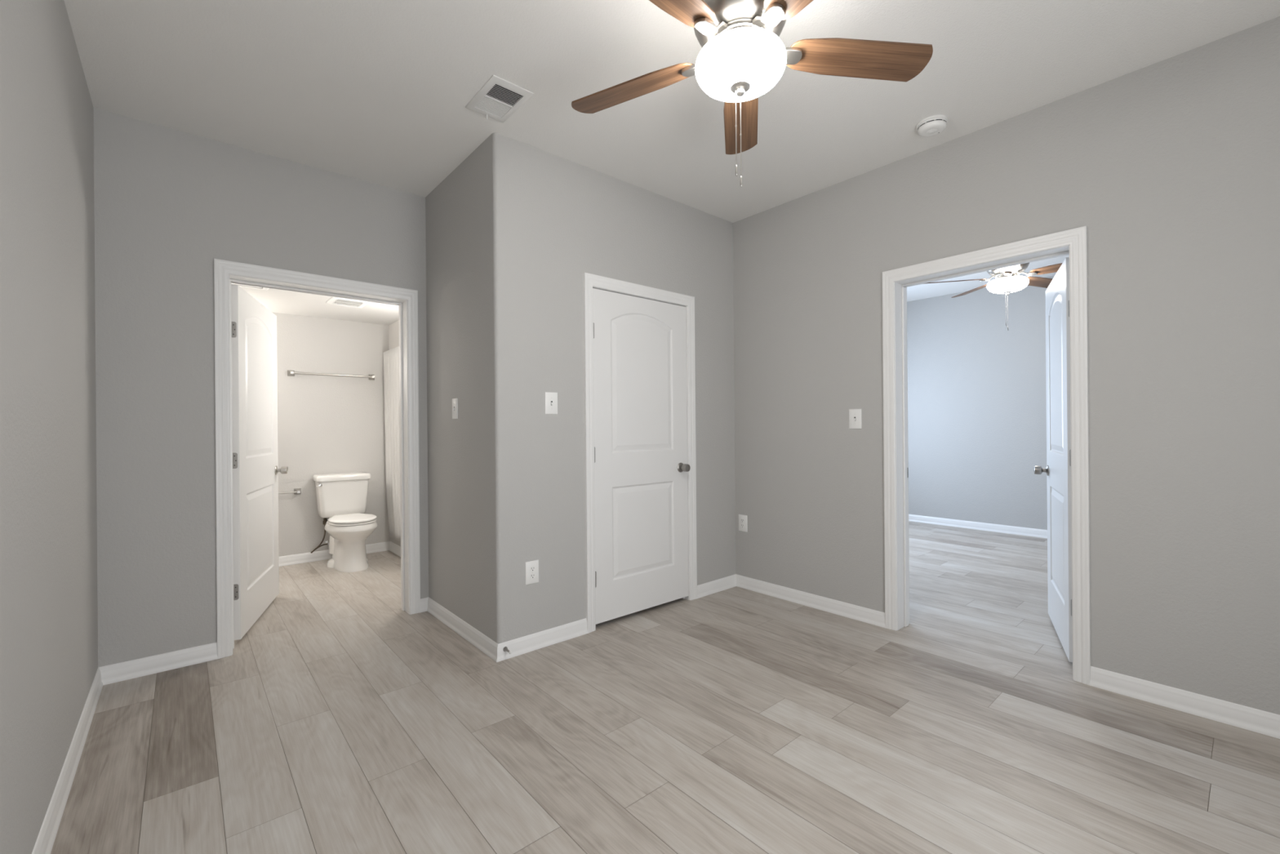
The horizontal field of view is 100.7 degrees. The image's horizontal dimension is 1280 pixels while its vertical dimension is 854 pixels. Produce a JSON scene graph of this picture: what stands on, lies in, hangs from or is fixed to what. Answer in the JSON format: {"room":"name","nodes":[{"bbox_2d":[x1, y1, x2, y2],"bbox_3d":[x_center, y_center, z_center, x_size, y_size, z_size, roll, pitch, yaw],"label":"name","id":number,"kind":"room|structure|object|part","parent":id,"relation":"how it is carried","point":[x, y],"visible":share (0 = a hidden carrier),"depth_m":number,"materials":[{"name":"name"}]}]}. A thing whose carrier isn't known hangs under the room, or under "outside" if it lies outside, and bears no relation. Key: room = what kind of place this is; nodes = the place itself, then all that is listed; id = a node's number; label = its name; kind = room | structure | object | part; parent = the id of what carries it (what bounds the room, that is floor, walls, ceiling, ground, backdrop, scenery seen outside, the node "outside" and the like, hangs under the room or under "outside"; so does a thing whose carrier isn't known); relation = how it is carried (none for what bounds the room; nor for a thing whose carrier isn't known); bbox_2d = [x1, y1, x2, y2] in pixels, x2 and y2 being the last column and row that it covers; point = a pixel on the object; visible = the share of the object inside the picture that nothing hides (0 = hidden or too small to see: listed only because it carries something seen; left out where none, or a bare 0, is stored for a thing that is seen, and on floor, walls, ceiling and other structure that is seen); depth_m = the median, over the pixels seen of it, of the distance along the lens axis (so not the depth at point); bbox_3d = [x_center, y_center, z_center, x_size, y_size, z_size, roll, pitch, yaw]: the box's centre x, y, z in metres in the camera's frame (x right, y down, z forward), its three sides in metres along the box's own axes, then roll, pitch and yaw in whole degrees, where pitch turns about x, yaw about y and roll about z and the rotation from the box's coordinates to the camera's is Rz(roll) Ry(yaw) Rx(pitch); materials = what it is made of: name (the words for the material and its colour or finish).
{"room":"empty bedroom","nodes":[
{"label":"empty bedroom","id":0,"kind":"room"},
{"bbox_2d":[0,0,97,853],"bbox_3d":[-1.798,-0.152,1.480,0.165,2.743,7.020,0,0,-41],"label":"wall","id":1,"kind":"structure","parent":0,"point":[49,603],"depth_m":1.55,"materials":[{"name":"grey paint"}]},
{"bbox_2d":[31,666,102,853],"bbox_3d":[-1.050,1.171,0.766,0.018,0.085,4.644,0,0,-41],"label":"baseboard","id":2,"kind":"structure","parent":1,"relation":"attached to","point":[46,836],"depth_m":1.78,"materials":[{"name":"white paint"}]},
{"bbox_2d":[93,107,428,666],"bbox_3d":[-2.017,-0.150,3.117,1.644,2.743,0.165,0,0,-41],"label":"wall","id":3,"kind":"structure","parent":0,"point":[169,202],"depth_m":2.71,"materials":[{"name":"grey paint"}]},
{"bbox_2d":[98,641,217,684],"bbox_3d":[-2.399,1.182,2.656,0.446,0.085,0.018,0,0,-41],"label":"baseboard","id":4,"kind":"structure","parent":3,"relation":"attached to","point":[122,671],"depth_m":2.65,"materials":[{"name":"white paint"}]},
{"bbox_2d":[231,284,288,639],"bbox_3d":[-2.456,0.200,3.403,0.175,2.005,0.914,0,0,-23],"label":"door","id":5,"kind":"structure","parent":3,"relation":"in","point":[255,469],"depth_m":3.27,"materials":[{"name":"white paint"}]},
{"bbox_3d":[-2.558,0.309,3.783,0.070,0.066,0.066,0,0,-23],"label":"knob","id":6,"kind":"part","parent":5,"relation":"part of","materials":[{"name":"silver metal"}]},
{"bbox_2d":[213,258,420,658],"bbox_3d":[-1.901,0.164,3.203,1.043,2.112,0.182,0,0,-41],"label":"door frame","id":7,"kind":"structure","parent":3,"relation":"attached to","point":[226,273],"depth_m":3.06,"materials":[{"name":"white paint"}]},
{"bbox_2d":[419,596,428,612],"bbox_3d":[-1.423,1.174,3.499,0.063,0.085,0.018,0,0,-41],"label":"baseboard","id":8,"kind":"structure","parent":3,"relation":"attached to","point":[424,602],"depth_m":3.50,"materials":[{"name":"white paint"}]},
{"bbox_2d":[240,286,399,324],"bbox_3d":[-2.605,-1.064,3.967,1.875,0.100,1.882,0,0,-41],"label":"ceiling","id":9,"kind":"structure","parent":0,"point":[276,300],"depth_m":4.52,"materials":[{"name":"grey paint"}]},
{"bbox_2d":[231,283,269,290],"bbox_3d":[-2.712,-1.000,3.618,0.330,0.026,0.330,0,0,-41],"label":"ceiling light","id":10,"kind":"object","parent":9,"relation":"in","point":[239,285],"visible":0.2,"depth_m":3.75,"materials":[{"name":"white plastic"}]},
{"bbox_3d":[-2.712,-0.993,3.618,0.228,0.005,0.228,0,0,-41],"label":"panel","id":11,"kind":"part","parent":10,"relation":"part of","materials":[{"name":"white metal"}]},
{"bbox_2d":[325,296,369,307],"bbox_3d":[-2.369,-1.010,4.304,0.270,0.012,0.270,0,0,-41],"label":"ceiling vent","id":12,"kind":"object","parent":9,"relation":"in","point":[333,300],"visible":0.98,"depth_m":4.29,"materials":[{"name":"white plastic"}]},
{"bbox_2d":[272,312,390,556],"bbox_3d":[-3.204,-0.141,4.795,2.040,2.743,0.165,0,0,-41],"label":"wall","id":13,"kind":"structure","parent":0,"point":[327,424],"depth_m":4.92,"materials":[{"name":"grey paint"}]},
{"bbox_2d":[278,488,301,494],"bbox_3d":[-3.211,0.581,4.628,0.434,0.052,0.070,0,0,-41],"label":"toilet paper holder","id":14,"kind":"object","parent":13,"relation":"attached to","point":[296,491],"visible":0.46,"depth_m":4.73,"materials":[{"name":"silver metal"}]},
{"bbox_3d":[-3.196,0.581,4.611,0.362,0.014,0.014,0,0,-41],"label":"rod","id":15,"kind":"part","parent":14,"relation":"part of","materials":[{"name":"silver metal"}]},
{"bbox_3d":[-3.067,0.580,4.753,0.052,0.052,0.070,0,0,-41],"label":"post","id":16,"kind":"part","parent":14,"relation":"part of","materials":[{"name":"silver metal"}]},
{"bbox_2d":[311,517,328,553],"bbox_3d":[-2.887,0.972,4.845,0.102,0.322,0.212,0,0,10],"label":"shutoff valve","id":17,"kind":"object","parent":13,"relation":"attached to","point":[326,543],"visible":0.8,"depth_m":4.81,"materials":[{"name":"silver metal"}]},
{"bbox_2d":[287,369,374,380],"bbox_3d":[-2.856,-0.484,4.943,0.716,0.052,0.070,0,0,-41],"label":"towel bar","id":18,"kind":"object","parent":13,"relation":"attached to","point":[290,373],"visible":1,"depth_m":4.88,"materials":[{"name":"silver metal"}]},
{"bbox_3d":[-3.107,-0.482,4.726,0.052,0.052,0.070,0,0,-41],"label":"post","id":19,"kind":"part","parent":18,"relation":"part of","materials":[{"name":"silver metal"}]},
{"bbox_3d":[-2.841,-0.484,4.926,0.644,0.017,0.017,0,0,-41],"label":"rod","id":20,"kind":"part","parent":18,"relation":"part of","materials":[{"name":"silver metal"}]},
{"bbox_3d":[-2.605,-0.486,5.160,0.052,0.052,0.070,0,0,-41],"label":"post","id":21,"kind":"part","parent":18,"relation":"part of","materials":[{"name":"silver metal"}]},
{"bbox_2d":[279,541,390,566],"bbox_3d":[-3.196,1.188,4.672,1.875,0.085,0.018,0,0,-41],"label":"baseboard","id":22,"kind":"structure","parent":13,"relation":"attached to","point":[298,558],"depth_m":4.86,"materials":[{"name":"white paint"}]},
{"bbox_2d":[388,320,400,546],"bbox_3d":[-1.826,-0.152,4.633,0.165,2.743,1.882,0,0,-41],"label":"wall","id":23,"kind":"structure","parent":0,"point":[393,328],"depth_m":5.16,"materials":[{"name":"grey paint"}]},
{"bbox_2d":[389,541,400,556],"bbox_3d":[-2.296,1.181,5.051,0.018,0.085,0.620,0,0,-41],"label":"baseboard","id":24,"kind":"structure","parent":23,"relation":"attached to","point":[393,548],"depth_m":5.13,"materials":[{"name":"white paint"}]},
{"bbox_2d":[425,133,735,644],"bbox_3d":[-0.351,-0.164,3.769,1.931,2.743,1.024,0,0,-41],"label":"wall","id":25,"kind":"structure","parent":0,"point":[513,233],"depth_m":3.04,"materials":[{"name":"grey paint"}]},
{"bbox_2d":[452,398,457,418],"bbox_3d":[-1.108,-0.110,3.157,0.017,0.122,0.079,0,0,-41],"label":"light switch","id":26,"kind":"object","parent":25,"relation":"attached to","point":[455,401],"visible":1,"depth_m":3.15,"materials":[{"name":"white plastic"}]},
{"bbox_2d":[426,596,497,662],"bbox_3d":[-1.071,1.171,3.126,0.018,0.085,1.042,0,0,-41],"label":"baseboard","id":27,"kind":"structure","parent":25,"relation":"attached to","point":[487,646],"depth_m":3.05,"materials":[{"name":"white paint"}]},
{"bbox_2d":[502,646,511,653],"bbox_3d":[-0.682,1.158,2.741,0.025,0.025,0.064,0,0,-41],"label":"door stop","id":28,"kind":"object","parent":25,"relation":"attached to","point":[505,648],"visible":1,"depth_m":2.75,"materials":[{"name":"grey metal"}]},
{"bbox_3d":[-0.686,1.158,2.746,0.025,0.025,0.052,0,0,-41],"label":"stem","id":29,"kind":"part","parent":28,"relation":"part of","materials":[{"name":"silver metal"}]},
{"bbox_2d":[525,560,538,584],"bbox_3d":[-0.585,0.789,2.879,0.079,0.122,0.008,0,0,-41],"label":"wall outlet","id":30,"kind":"object","parent":25,"relation":"attached to","point":[531,566],"visible":1,"depth_m":2.87,"materials":[{"name":"white plastic"}]},
{"bbox_2d":[529,565,535,571],"bbox_3d":[-0.583,0.770,2.877,0.034,0.028,0.002,0,0,-41],"label":"receptacle","id":31,"kind":"object","parent":30,"relation":"attached to","point":[532,568],"depth_m":2.88,"materials":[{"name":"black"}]},
{"bbox_2d":[529,573,535,578],"bbox_3d":[-0.583,0.809,2.877,0.034,0.028,0.002,0,0,-41],"label":"receptacle","id":32,"kind":"object","parent":30,"relation":"attached to","point":[532,575],"depth_m":2.88,"materials":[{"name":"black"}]},
{"bbox_2d":[496,617,588,662],"bbox_3d":[-0.525,1.166,2.921,0.576,0.085,0.018,0,0,-41],"label":"baseboard","id":33,"kind":"structure","parent":25,"relation":"attached to","point":[519,646],"depth_m":2.91,"materials":[{"name":"white paint"}]},
{"bbox_2d":[544,391,557,413],"bbox_3d":[-0.492,-0.133,2.960,0.079,0.122,0.017,0,0,-41],"label":"light switch","id":34,"kind":"object","parent":25,"relation":"attached to","point":[551,398],"visible":1,"depth_m":2.96,"materials":[{"name":"white plastic"}]},
{"bbox_2d":[582,272,697,632],"bbox_3d":[-0.020,0.148,3.474,0.933,2.112,0.182,0,0,-41],"label":"door frame","id":35,"kind":"structure","parent":25,"relation":"attached to","point":[590,281],"depth_m":3.22,"materials":[{"name":"white paint"}]},
{"bbox_2d":[592,288,690,624],"bbox_3d":[0.012,0.172,3.429,0.806,2.005,0.175,0,0,-41],"label":"door","id":36,"kind":"structure","parent":25,"relation":"in","point":[642,467],"depth_m":3.39,"materials":[{"name":"white paint"}]},
{"bbox_3d":[0.301,0.277,3.609,0.066,0.066,0.070,0,0,-41],"label":"knob","id":37,"kind":"part","parent":36,"relation":"part of","materials":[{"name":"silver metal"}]},
{"bbox_2d":[697,573,736,598],"bbox_3d":[0.562,1.157,3.860,0.448,0.085,0.018,0,0,-41],"label":"baseboard","id":38,"kind":"structure","parent":25,"relation":"attached to","point":[725,583],"depth_m":3.85,"materials":[{"name":"white paint"}]},
{"bbox_2d":[50,520,1279,853],"bbox_3d":[1.081,1.225,3.600,7.688,0.060,7.450,0,0,-41],"label":"floor","id":39,"kind":"structure","parent":0,"point":[344,719],"depth_m":2.02,"materials":[{"name":"grey wood"}]},
{"bbox_2d":[312,471,377,572],"bbox_3d":[-2.585,0.829,4.710,0.446,0.793,0.734,0,0,-41],"label":"toilet","id":40,"kind":"object","parent":39,"relation":"on","point":[341,498],"visible":1,"depth_m":4.69,"materials":[{"name":"white ceramic"}]},
{"bbox_3d":[-2.751,0.462,4.899,0.446,0.055,0.236,0,0,-41],"label":"tank lid","id":41,"kind":"part","parent":40,"relation":"part of","materials":[{"name":"white ceramic"}]},
{"bbox_3d":[-2.752,0.651,4.903,0.416,0.328,0.210,0,0,-41],"label":"tank","id":42,"kind":"part","parent":40,"relation":"part of","materials":[{"name":"white ceramic"}]},
{"bbox_3d":[-2.549,1.027,4.670,0.400,0.398,0.628,0,0,-41],"label":"bowl","id":43,"kind":"part","parent":40,"relation":"part of","materials":[{"name":"white ceramic"}]},
{"bbox_3d":[-2.505,0.817,4.618,0.368,0.018,0.456,0,0,-41],"label":"seat","id":44,"kind":"part","parent":40,"relation":"part of","materials":[{"name":"white plastic"}]},
{"bbox_3d":[-2.505,0.793,4.617,0.368,0.022,0.458,0,0,-41],"label":"lid","id":45,"kind":"part","parent":40,"relation":"part of","materials":[{"name":"white plastic"}]},
{"bbox_2d":[63,0,1279,302],"bbox_3d":[1.789,-1.604,2.939,7.520,0.100,5.424,0,0,-41],"label":"ceiling","id":46,"kind":"structure","parent":0,"point":[379,92],"depth_m":2.32,"materials":[{"name":"white paint"}]},
{"bbox_2d":[465,75,533,122],"bbox_3d":[-0.663,-1.519,2.487,0.198,0.029,0.302,0,0,-41],"label":"ceiling vent","id":47,"kind":"object","parent":46,"relation":"in","point":[499,98],"visible":1,"depth_m":2.47,"materials":[{"name":"white metal"}]},
{"bbox_2d":[571,0,933,186],"bbox_3d":[0.302,-1.171,1.732,1.243,0.741,1.286,0,0,-41],"label":"ceiling fan","id":48,"kind":"object","parent":46,"relation":"hanging from","point":[742,56],"visible":1,"depth_m":1.76,"materials":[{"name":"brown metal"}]},
{"bbox_3d":[-0.029,-1.254,1.970,0.510,0.036,0.141,0,0,29],"label":"blade","id":49,"kind":"part","parent":48,"relation":"part of","materials":[{"name":"brown wood"}]},
{"bbox_3d":[0.029,-1.255,1.486,0.510,0.036,0.141,0,0,-43],"label":"blade","id":50,"kind":"part","parent":48,"relation":"part of","materials":[{"name":"brown wood"}]},
{"bbox_3d":[0.207,-1.262,1.841,0.132,0.052,0.056,0,0,29],"label":"blade arm","id":51,"kind":"part","parent":48,"relation":"part of","materials":[{"name":"silver metal"}]},
{"bbox_3d":[0.225,-1.262,1.670,0.132,0.052,0.056,0,0,-43],"label":"blade arm","id":52,"kind":"part","parent":48,"relation":"part of","materials":[{"name":"silver metal"}]},
{"bbox_3d":[0.321,-1.002,1.768,0.006,0.259,0.006,0,0,-41],"label":"pull chain","id":53,"kind":"part","parent":48,"relation":"part of","materials":[{"name":"silver metal"}]},
{"bbox_3d":[0.336,-0.973,1.768,0.006,0.274,0.006,0,0,-41],"label":"pull chain","id":54,"kind":"part","parent":48,"relation":"part of","materials":[{"name":"silver metal"}]},
{"bbox_3d":[0.414,-1.258,2.175,0.141,0.036,0.510,0,0,11],"label":"blade","id":55,"kind":"part","parent":48,"relation":"part of","materials":[{"name":"brown wood"}]},
{"bbox_3d":[0.334,-1.183,1.768,0.299,0.101,0.299,0,0,-41],"label":"lamp shade","id":56,"kind":"part","parent":48,"relation":"part of","materials":[{"name":"white glass"}]},
{"bbox_3d":[0.393,-1.263,1.635,0.056,0.052,0.132,0,0,-25],"label":"blade arm","id":57,"kind":"part","parent":48,"relation":"part of","materials":[{"name":"silver metal"}]},
{"bbox_3d":[0.508,-1.259,1.391,0.141,0.036,0.510,0,0,-25],"label":"blade","id":58,"kind":"part","parent":48,"relation":"part of","materials":[{"name":"brown wood"}]},
{"bbox_3d":[0.479,-1.264,1.783,0.132,0.052,0.056,0,0,-7],"label":"blade arm","id":59,"kind":"part","parent":48,"relation":"part of","materials":[{"name":"silver metal"}]},
{"bbox_3d":[0.746,-1.261,1.817,0.510,0.036,0.141,0,0,-7],"label":"blade","id":60,"kind":"part","parent":48,"relation":"part of","materials":[{"name":"brown wood"}]},
{"bbox_2d":[915,115,947,137],"bbox_3d":[1.490,-1.526,2.705,0.143,0.050,0.143,0,0,-41],"label":"smoke detector","id":61,"kind":"object","parent":46,"relation":"attached to","point":[931,126],"visible":1,"depth_m":2.67,"materials":[{"name":"white plastic"}]},
{"bbox_2d":[924,262,1062,330],"bbox_3d":[3.179,-1.195,4.504,1.286,0.741,1.240,0,0,-41],"label":"ceiling fan","id":62,"kind":"object","parent":46,"relation":"hanging from","point":[1007,280],"visible":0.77,"depth_m":4.47,"materials":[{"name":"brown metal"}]},
{"bbox_3d":[2.748,-1.277,4.650,0.510,0.036,0.141,0,0,15],"label":"blade","id":63,"kind":"part","parent":62,"relation":"part of","materials":[{"name":"brown wood"}]},
{"bbox_3d":[3.126,-1.280,4.959,0.141,0.036,0.510,0,0,-3],"label":"blade","id":64,"kind":"part","parent":62,"relation":"part of","materials":[{"name":"brown wood"}]},
{"bbox_3d":[3.009,-1.285,4.583,0.132,0.052,0.056,0,0,15],"label":"blade arm","id":65,"kind":"part","parent":62,"relation":"part of","materials":[{"name":"silver metal"}]},
{"bbox_3d":[3.152,-0.996,4.544,0.006,0.274,0.006,0,0,-41],"label":"pull chain","id":66,"kind":"part","parent":62,"relation":"part of","materials":[{"name":"silver metal"}]},
{"bbox_3d":[3.150,-1.207,4.544,0.299,0.101,0.299,0,0,-41],"label":"lamp shade","id":67,"kind":"part","parent":62,"relation":"part of","materials":[{"name":"white glass"}]},
{"bbox_3d":[3.069,-1.286,4.423,0.056,0.052,0.132,0,0,33],"label":"blade arm","id":68,"kind":"part","parent":62,"relation":"part of","materials":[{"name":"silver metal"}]},
{"bbox_3d":[2.926,-1.279,4.195,0.141,0.036,0.510,0,0,33],"label":"blade","id":69,"kind":"part","parent":62,"relation":"part of","materials":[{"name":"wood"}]},
{"bbox_3d":[3.241,-1.287,4.430,0.056,0.052,0.132,0,0,-39],"label":"blade arm","id":70,"kind":"part","parent":62,"relation":"part of","materials":[{"name":"silver metal"}]},
{"bbox_3d":[3.536,-1.284,4.695,0.510,0.036,0.141,0,0,-21],"label":"blade","id":71,"kind":"part","parent":62,"relation":"part of","materials":[{"name":"brown wood"}]},
{"bbox_3d":[3.413,-1.283,4.223,0.141,0.036,0.510,0,0,-39],"label":"blade","id":72,"kind":"part","parent":62,"relation":"part of","materials":[{"name":"brown wood"}]},
{"bbox_2d":[906,275,1054,529],"bbox_3d":[4.615,-0.206,5.307,0.165,2.743,5.330,0,0,-41],"label":"wall","id":73,"kind":"structure","parent":0,"point":[977,388],"depth_m":6.04,"materials":[{"name":"grey paint"}]},
{"bbox_2d":[908,514,1047,537],"bbox_3d":[4.557,1.124,5.248,0.018,0.085,5.000,0,0,-41],"label":"baseboard","id":74,"kind":"structure","parent":73,"relation":"attached to","point":[1035,532],"depth_m":6.03,"materials":[{"name":"white paint"}]},
{"bbox_2d":[733,16,1279,714],"bbox_3d":[1.679,-0.181,3.022,0.165,2.743,4.808,0,0,-41],"label":"wall","id":75,"kind":"structure","parent":0,"point":[1171,166],"depth_m":2.36,"materials":[{"name":"grey paint"}]},
{"bbox_2d":[738,514,747,532],"bbox_3d":[0.767,0.717,3.954,0.008,0.122,0.079,0,0,-41],"label":"wall outlet","id":76,"kind":"object","parent":75,"relation":"attached to","point":[743,523],"visible":1,"depth_m":3.95,"materials":[{"name":"white plastic"}]},
{"bbox_2d":[735,573,885,627],"bbox_3d":[1.090,1.153,3.577,0.018,0.085,1.137,0,0,-41],"label":"baseboard","id":77,"kind":"structure","parent":75,"relation":"attached to","point":[860,613],"depth_m":3.50,"materials":[{"name":"white paint"}]},
{"bbox_2d":[848,408,861,428],"bbox_3d":[1.331,-0.050,3.286,0.017,0.122,0.079,0,0,-41],"label":"light switch","id":78,"kind":"object","parent":75,"relation":"attached to","point":[855,415],"visible":1,"depth_m":3.29,"materials":[{"name":"white plastic"}]},
{"bbox_2d":[882,226,1090,684],"bbox_3d":[1.820,0.133,2.848,0.182,2.112,0.939,0,0,-41],"label":"door frame","id":79,"kind":"structure","parent":75,"relation":"attached to","point":[1073,242],"depth_m":2.80,"materials":[{"name":"white paint"}]},
{"bbox_3d":[1.847,0.169,2.870,0.036,2.040,0.808,0,0,-41],"label":"stop moulding","id":80,"kind":"part","parent":79,"relation":"part of","materials":[{"name":"white paint"}]},
{"bbox_2d":[1033,257,1072,662],"bbox_3d":[2.343,0.160,2.956,0.175,2.005,0.810,0,0,32],"label":"door","id":81,"kind":"structure","parent":75,"relation":"in","point":[1058,469],"depth_m":2.87,"materials":[{"name":"white paint"}]},
{"bbox_3d":[2.476,0.267,3.272,0.070,0.066,0.066,0,0,32],"label":"knob","id":82,"kind":"part","parent":81,"relation":"part of","materials":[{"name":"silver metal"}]},
{"bbox_2d":[1088,666,1279,738],"bbox_3d":[2.577,1.140,1.855,0.018,0.085,1.552,0,0,-41],"label":"baseboard","id":83,"kind":"structure","parent":75,"relation":"attached to","point":[1253,719],"depth_m":2.20,"materials":[{"name":"white paint"}]},
{"bbox_3d":[-1.907,-0.720,4.567,0.016,0.016,1.880,0,0,-41],"label":"curtain rod","id":84,"kind":"object","parent":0,"visible":0},
{"bbox_2d":[382,346,400,542],"bbox_3d":[-2.240,0.162,4.912,0.020,1.802,0.865,0,0,-41],"label":"shower curtain","id":85,"kind":"object","parent":84,"relation":"hanging from","point":[391,357],"visible":0.48,"depth_m":5.03,"materials":[{"name":"white fabric"}]}
]}

